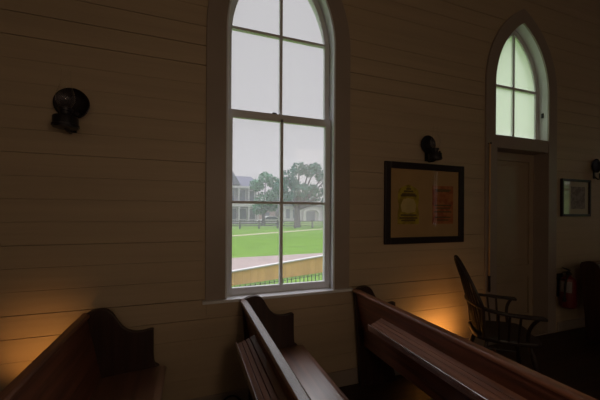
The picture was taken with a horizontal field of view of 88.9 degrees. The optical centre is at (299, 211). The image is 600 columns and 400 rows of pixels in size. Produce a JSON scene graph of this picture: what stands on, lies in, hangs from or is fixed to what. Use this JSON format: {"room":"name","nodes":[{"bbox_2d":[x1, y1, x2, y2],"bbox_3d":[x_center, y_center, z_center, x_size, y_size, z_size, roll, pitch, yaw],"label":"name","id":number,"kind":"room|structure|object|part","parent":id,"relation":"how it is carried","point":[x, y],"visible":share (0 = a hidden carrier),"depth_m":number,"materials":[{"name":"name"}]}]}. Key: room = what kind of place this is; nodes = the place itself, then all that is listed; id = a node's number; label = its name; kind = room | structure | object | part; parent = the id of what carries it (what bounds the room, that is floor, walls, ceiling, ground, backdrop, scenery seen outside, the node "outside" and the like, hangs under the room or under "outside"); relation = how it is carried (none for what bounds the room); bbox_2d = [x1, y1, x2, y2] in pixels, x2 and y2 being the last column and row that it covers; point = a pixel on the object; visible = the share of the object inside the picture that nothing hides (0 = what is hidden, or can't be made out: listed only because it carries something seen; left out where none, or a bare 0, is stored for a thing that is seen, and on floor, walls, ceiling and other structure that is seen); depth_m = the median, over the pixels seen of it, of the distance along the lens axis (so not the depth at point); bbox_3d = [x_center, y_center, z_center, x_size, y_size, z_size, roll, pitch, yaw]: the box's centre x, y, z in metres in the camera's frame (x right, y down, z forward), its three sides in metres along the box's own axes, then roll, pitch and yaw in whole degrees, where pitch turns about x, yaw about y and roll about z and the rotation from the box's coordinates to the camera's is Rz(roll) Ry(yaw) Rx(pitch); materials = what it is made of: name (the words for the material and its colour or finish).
{"room":"house of worship","nodes":[
{"label":"house of worship","id":0,"kind":"room"},
{"bbox_2d":[0,0,599,399],"bbox_3d":[0.247,-0.668,3.019,12.940,5.900,0.221,0,0,-20],"label":"wall","id":1,"kind":"structure","parent":0,"point":[110,213],"depth_m":2.47,"materials":[{"name":"beige paint"}]},
{"bbox_2d":[51,83,89,133],"bbox_3d":[-1.606,-0.762,2.115,0.224,0.420,0.229,0,0,-20],"label":"sconce","id":2,"kind":"object","parent":1,"relation":"attached to","point":[70,104],"visible":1,"depth_m":2.17,"materials":[{"name":"black metal"}]},
{"bbox_3d":[-1.594,-0.682,2.082,0.088,0.050,0.088,0,0,-20],"label":"burner","id":3,"kind":"part","parent":2,"relation":"part of","materials":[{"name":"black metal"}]},
{"bbox_2d":[202,0,352,314],"bbox_3d":[-0.178,-0.882,2.861,1.390,3.471,0.310,0,0,-20],"label":"window","id":4,"kind":"structure","parent":1,"relation":"in","point":[220,296],"depth_m":2.81,"materials":[{"name":"paint"}]},
{"bbox_3d":[-0.185,-1.645,2.876,1.000,1.568,0.038,0,0,-20],"label":"sash","id":5,"kind":"part","parent":4,"relation":"part of","materials":[{"name":"white paint"}]},
{"bbox_3d":[-0.180,-0.081,2.835,0.998,1.630,0.038,0,0,-20],"label":"sash","id":6,"kind":"part","parent":4,"relation":"part of","materials":[{"name":"white paint"}]},
{"bbox_3d":[-0.189,-0.878,2.874,1.106,3.224,0.240,0,0,-20],"label":"frame","id":7,"kind":"part","parent":4,"relation":"part of","materials":[{"name":"white paint"}]},
{"bbox_2d":[187,317,584,399],"bbox_3d":[0.273,1.557,2.908,12.500,0.250,0.022,0,0,-20],"label":"baseboard","id":8,"kind":"structure","parent":1,"relation":"attached to","point":[346,377],"depth_m":2.96,"materials":[{"name":"paint"}]},
{"bbox_2d":[384,161,463,244],"bbox_3d":[1.351,-0.091,3.281,1.048,0.850,0.031,0,0,-20],"label":"framed picture","id":9,"kind":"object","parent":1,"relation":"attached to","point":[424,203],"visible":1,"depth_m":3.26,"materials":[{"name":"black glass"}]},
{"bbox_2d":[398,185,418,223],"bbox_3d":[1.138,-0.080,3.210,0.272,0.415,0.003,0,0,-20],"label":"print","id":10,"kind":"object","parent":9,"relation":"attached to","point":[408,195],"depth_m":3.21,"materials":[{"name":"paper"}]},
{"bbox_2d":[432,186,452,223],"bbox_3d":[1.571,-0.078,3.365,0.290,0.415,0.003,0,0,-20],"label":"print","id":11,"kind":"object","parent":9,"relation":"attached to","point":[442,196],"depth_m":3.36},
{"bbox_2d":[421,135,442,161],"bbox_3d":[1.396,-0.710,3.209,0.197,0.370,0.202,0,0,-20],"label":"sconce","id":12,"kind":"object","parent":1,"relation":"attached to","point":[428,145],"visible":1,"depth_m":3.27,"materials":[{"name":"black metal"}]},
{"bbox_2d":[492,148,547,344],"bbox_3d":[2.715,0.387,3.910,1.060,2.620,0.260,0,0,-20],"label":"door","id":13,"kind":"structure","parent":1,"relation":"in","point":[521,179],"depth_m":4.02,"materials":[{"name":"paint"}]},
{"bbox_3d":[2.735,1.102,3.994,0.572,0.370,0.018,0,0,-20],"label":"raised panel","id":14,"kind":"part","parent":13,"relation":"part of","materials":[{"name":"paint"}]},
{"bbox_3d":[2.741,0.017,3.994,0.572,1.240,0.018,0,0,-20],"label":"raised panel","id":15,"kind":"part","parent":13,"relation":"part of","materials":[{"name":"paint"}]},
{"bbox_3d":[2.708,0.400,4.006,0.892,2.335,0.075,0,0,-20],"label":"panel","id":16,"kind":"part","parent":13,"relation":"part of","materials":[{"name":"paint"}]},
{"bbox_2d":[484,9,556,344],"bbox_3d":[2.721,-0.475,3.909,1.260,4.085,0.262,0,0,-20],"label":"door frame","id":17,"kind":"structure","parent":1,"relation":"in","point":[520,75],"depth_m":3.91,"materials":[{"name":"paint"}]},
{"bbox_2d":[488,142,491,291],"bbox_3d":[2.211,0.060,3.569,0.034,1.747,0.035,0,0,-20],"label":"pole","id":18,"kind":"object","parent":17,"relation":"attached to","point":[490,143],"visible":1,"depth_m":3.56,"materials":[{"name":"brown wood"}]},
{"bbox_3d":[2.723,-1.617,3.922,0.834,1.318,0.003,0,0,-20],"label":"pane","id":19,"kind":"part","parent":17,"relation":"part of","materials":[{"name":"clear glass"}]},
{"bbox_3d":[2.724,-1.630,3.922,0.938,1.414,0.035,0,0,-20],"label":"transom sash","id":20,"kind":"part","parent":17,"relation":"part of","materials":[{"name":"white paint"}]},
{"bbox_3d":[2.725,-1.660,3.919,1.044,1.475,0.240,0,0,-20],"label":"frame","id":21,"kind":"part","parent":17,"relation":"part of","materials":[{"name":"white paint"}]},
{"bbox_2d":[556,267,576,308],"bbox_3d":[3.433,0.971,3.949,0.240,0.522,0.192,0,0,-20],"label":"fire extinguisher","id":22,"kind":"object","parent":1,"relation":"attached to","point":[566,286],"visible":1,"depth_m":3.89,"materials":[{"name":"red metal"}]},
{"bbox_3d":[3.430,0.771,3.939,0.130,0.122,0.052,0,0,-20],"label":"valve handle","id":23,"kind":"part","parent":22,"relation":"part of","materials":[{"name":"black rubber"}]},
{"bbox_2d":[560,178,590,215],"bbox_3d":[3.732,-0.192,4.136,0.610,0.500,0.031,0,0,-20],"label":"framed picture","id":24,"kind":"object","parent":1,"relation":"attached to","point":[575,194],"visible":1,"depth_m":4.13,"materials":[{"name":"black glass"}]},
{"bbox_2d":[591,159,599,179],"bbox_3d":[4.157,-0.632,4.202,0.197,0.370,0.202,0,0,-20],"label":"sconce","id":25,"kind":"object","parent":1,"relation":"attached to","point":[595,165],"visible":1,"depth_m":4.28,"materials":[{"name":"black metal"}]},
{"bbox_2d":[339,374,432,399],"bbox_3d":[1.453,1.789,-0.377,12.940,0.200,7.440,0,0,-20],"label":"floor","id":26,"kind":"structure","parent":0,"point":[401,388],"depth_m":2.87,"materials":[{"name":"brown wood"}]},
{"bbox_2d":[0,308,166,399],"bbox_3d":[-0.637,1.191,0.305,0.655,0.970,4.200,0,0,-20],"label":"pew","id":27,"kind":"object","parent":26,"relation":"on","point":[96,357],"visible":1,"depth_m":2.04,"materials":[{"name":"brown wood"}]},
{"bbox_3d":[-0.837,0.745,0.256,0.060,0.032,4.155,0,0,-20],"label":"rail","id":28,"kind":"part","parent":27,"relation":"part of","materials":[{"name":"brown wood"}]},
{"bbox_3d":[-0.788,1.018,0.250,0.112,0.515,4.110,0,0,-20],"label":"backrest","id":29,"kind":"part","parent":27,"relation":"part of","materials":[{"name":"brown wood"}]},
{"bbox_3d":[-1.315,1.187,2.269,0.503,0.970,0.045,0,0,-20],"label":"panel","id":30,"kind":"part","parent":27,"relation":"part of","materials":[{"name":"brown wood"}]},
{"bbox_3d":[-0.545,1.208,0.338,0.458,0.067,4.110,0,0,-20],"label":"seat","id":31,"kind":"part","parent":27,"relation":"part of","materials":[{"name":"brown wood"}]},
{"bbox_2d":[236,295,348,399],"bbox_3d":[0.421,1.198,0.685,0.655,0.970,4.200,0,0,-20],"label":"pew","id":32,"kind":"object","parent":26,"relation":"on","point":[274,367],"visible":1,"depth_m":2.04,"materials":[{"name":"brown wood"}]},
{"bbox_3d":[0.270,1.024,0.631,0.112,0.515,4.110,0,0,-20],"label":"backrest","id":33,"kind":"part","parent":32,"relation":"part of","materials":[{"name":"brown wood"}]},
{"bbox_3d":[-0.256,1.193,2.650,0.503,0.970,0.045,0,0,-20],"label":"panel","id":34,"kind":"part","parent":32,"relation":"part of","materials":[{"name":"brown wood"}]},
{"bbox_3d":[0.222,0.752,0.637,0.060,0.032,4.155,0,0,-20],"label":"rail","id":35,"kind":"part","parent":32,"relation":"part of","materials":[{"name":"brown wood"}]},
{"bbox_3d":[0.514,1.215,0.719,0.458,0.067,4.110,0,0,-20],"label":"seat","id":36,"kind":"part","parent":32,"relation":"part of","materials":[{"name":"brown wood"}]},
{"bbox_2d":[352,285,596,399],"bbox_3d":[1.431,1.204,1.048,0.655,0.970,4.200,0,0,-20],"label":"pew","id":37,"kind":"object","parent":26,"relation":"on","point":[443,364],"visible":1,"depth_m":1.98,"materials":[{"name":"brown wood"}]},
{"bbox_3d":[0.754,1.200,3.013,0.503,0.970,0.045,0,0,-20],"label":"panel","id":38,"kind":"part","parent":37,"relation":"part of","materials":[{"name":"brown wood"}]},
{"bbox_3d":[4.495,1.643,1.980,5.180,0.130,4.579,0,0,-20],"label":"platform","id":39,"kind":"object","parent":26,"relation":"on","visible":0},
{"bbox_2d":[454,255,547,372],"bbox_3d":[1.804,0.991,2.862,0.656,1.148,0.695,0,0,16],"label":"armchair","id":40,"kind":"object","parent":39,"relation":"on","point":[505,333],"visible":0.94,"depth_m":2.73,"materials":[{"name":"brown wood"}]},
{"bbox_3d":[1.727,1.346,3.101,0.044,0.437,0.145,0,0,-33],"label":"leg","id":41,"kind":"part","parent":40,"relation":"part of","materials":[{"name":"brown wood"}]},
{"bbox_3d":[1.611,1.345,2.699,0.145,0.437,0.042,0,0,-26],"label":"leg","id":42,"kind":"part","parent":40,"relation":"part of","materials":[{"name":"brown wood"}]},
{"bbox_3d":[1.865,1.117,2.844,0.504,0.040,0.540,0,0,16],"label":"seat","id":43,"kind":"part","parent":40,"relation":"part of","materials":[{"name":"brown wood"}]},
{"bbox_3d":[2.120,1.348,2.988,0.145,0.437,0.042,0,0,-26],"label":"leg","id":44,"kind":"part","parent":40,"relation":"part of","materials":[{"name":"brown wood"}]},
{"bbox_3d":[2.003,1.347,2.586,0.044,0.437,0.145,0,0,-33],"label":"leg","id":45,"kind":"part","parent":40,"relation":"part of","materials":[{"name":"brown wood"}]},
{"bbox_2d":[580,261,599,343],"bbox_3d":[4.346,1.092,3.854,1.600,0.970,0.564,0,0,-20],"label":"pew","id":46,"kind":"object","parent":39,"relation":"on","point":[589,270],"visible":1,"depth_m":3.72,"materials":[{"name":"brown wood"}]},
{"label":"outside","id":47,"kind":"structure","parent":0,"visible":0},
{"bbox_2d":[232,222,322,286],"bbox_3d":[0.581,2.384,72.246,170.000,0.400,129.730,0,0,-20],"label":"lawn","id":48,"kind":"structure","parent":47,"point":[311,241],"depth_m":21.73,"materials":[{"name":"green plant"}]},
{"bbox_2d":[232,171,259,222],"bbox_3d":[-16.500,-2.649,56.440,17.100,9.450,11.900,0,0,-20],"label":"house","id":49,"kind":"structure","parent":48,"relation":"on","point":[241,191],"depth_m":54.09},
{"bbox_3d":[-11.878,0.505,53.725,1.400,2.200,0.050,0,0,-20],"label":"pane","id":50,"kind":"part","parent":49,"relation":"part of","materials":[{"name":"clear glass"}]},
{"bbox_3d":[-10.257,-2.885,54.300,1.100,2.000,0.050,0,0,-20],"label":"pane","id":51,"kind":"part","parent":49,"relation":"part of","materials":[{"name":"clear glass"}]},
{"bbox_3d":[-10.184,0.516,54.334,1.200,2.200,0.050,0,0,-20],"label":"pane","id":52,"kind":"part","parent":49,"relation":"part of","materials":[{"name":"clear glass"}]},
{"bbox_3d":[-14.501,1.639,51.101,15.300,0.900,0.080,0,0,-20],"label":"porch railing","id":53,"kind":"part","parent":49,"relation":"part of","materials":[{"name":"white paint"}]},
{"bbox_3d":[-14.570,-4.337,51.100,17.100,0.350,0.150,0,0,-20],"label":"cornice","id":54,"kind":"part","parent":49,"relation":"part of","materials":[{"name":"white paint"}]},
{"bbox_3d":[-8.657,-2.824,54.876,0.800,1.900,0.050,0,0,-20],"label":"pane","id":55,"kind":"part","parent":49,"relation":"part of","materials":[{"name":"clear glass"}]},
{"bbox_3d":[-8.678,0.525,54.876,1.200,2.200,0.050,0,0,-20],"label":"pane","id":56,"kind":"part","parent":49,"relation":"part of","materials":[{"name":"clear glass"}]},
{"bbox_2d":[256,210,274,219],"bbox_3d":[-8.636,-0.074,72.503,5.200,4.400,5.800,0,0,-20],"label":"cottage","id":57,"kind":"structure","parent":48,"relation":"on","point":[268,213],"depth_m":70.29,"materials":[{"name":"wood"}]},
{"bbox_2d":[249,171,285,224],"bbox_3d":[-4.804,-2.052,47.895,6.324,8.636,3.231,0,0,-20],"label":"leafy tree","id":58,"kind":"object","parent":48,"relation":"on","point":[264,177],"visible":0.64,"depth_m":47.18,"materials":[{"name":"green plant"}]},
{"bbox_2d":[256,216,283,224],"bbox_3d":[-4.947,1.402,50.985,4.396,1.493,1.800,0,0,-20],"label":"car","id":59,"kind":"object","parent":48,"relation":"on","point":[267,218],"visible":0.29,"depth_m":50.22,"materials":[{"name":"white paint"}]},
{"bbox_2d":[232,220,322,228],"bbox_3d":[0.086,1.621,41.117,36.000,1.120,0.180,0,0,-20],"label":"rail fence","id":60,"kind":"object","parent":48,"relation":"on","point":[239,221],"visible":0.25,"depth_m":39.84,"materials":[{"name":"grey wood"}]},
{"bbox_2d":[232,255,322,285],"bbox_3d":[-0.293,1.773,10.302,10.307,0.810,0.130,0,0,-37],"label":"ramp","id":61,"kind":"object","parent":48,"relation":"on","point":[314,264],"visible":0.31,"depth_m":9.91,"materials":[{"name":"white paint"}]},
{"bbox_2d":[234,273,322,286],"bbox_3d":[-0.175,2.009,8.732,4.597,0.340,0.024,0,0,-37],"label":"picket fence","id":62,"kind":"object","parent":48,"relation":"on","point":[315,275],"visible":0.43,"depth_m":8.68,"materials":[{"name":"wood"}]},
{"bbox_2d":[272,161,322,226],"bbox_3d":[1.622,-2.518,44.429,11.698,9.653,4.316,0,0,-20],"label":"oak tree","id":63,"kind":"object","parent":48,"relation":"on","point":[292,183],"visible":0.72,"depth_m":43.38,"materials":[{"name":"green plant"}]},
{"bbox_2d":[275,204,322,220],"bbox_3d":[1.728,0.266,74.263,15.500,3.850,7.700,0,0,-20],"label":"bungalow","id":64,"kind":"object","parent":48,"relation":"on","point":[315,213],"visible":0.55,"depth_m":71.21,"materials":[{"name":"white paint"}]},
{"bbox_3d":[2.484,0.996,71.705,2.200,2.400,0.070,0,0,-20],"label":"doorway","id":65,"kind":"part","parent":64,"relation":"part of","materials":[{"name":"clear glass"}]},
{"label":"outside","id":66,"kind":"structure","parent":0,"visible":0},
{"bbox_2d":[232,228,322,236],"bbox_3d":[1.422,2.179,37.460,0.992,0.019,63.525,0,0,36],"label":"path","id":67,"kind":"structure","parent":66,"point":[322,228],"depth_m":31.95,"materials":[{"name":"beige concrete"}]},
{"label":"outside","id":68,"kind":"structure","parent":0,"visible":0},
{"bbox_2d":[232,253,322,269],"bbox_3d":[-2.788,2.155,14.271,27.130,0.014,5.561,0,0,-36],"label":"pavement","id":69,"kind":"structure","parent":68,"point":[241,262],"depth_m":13.84,"materials":[{"name":"beige concrete"}]}
]}

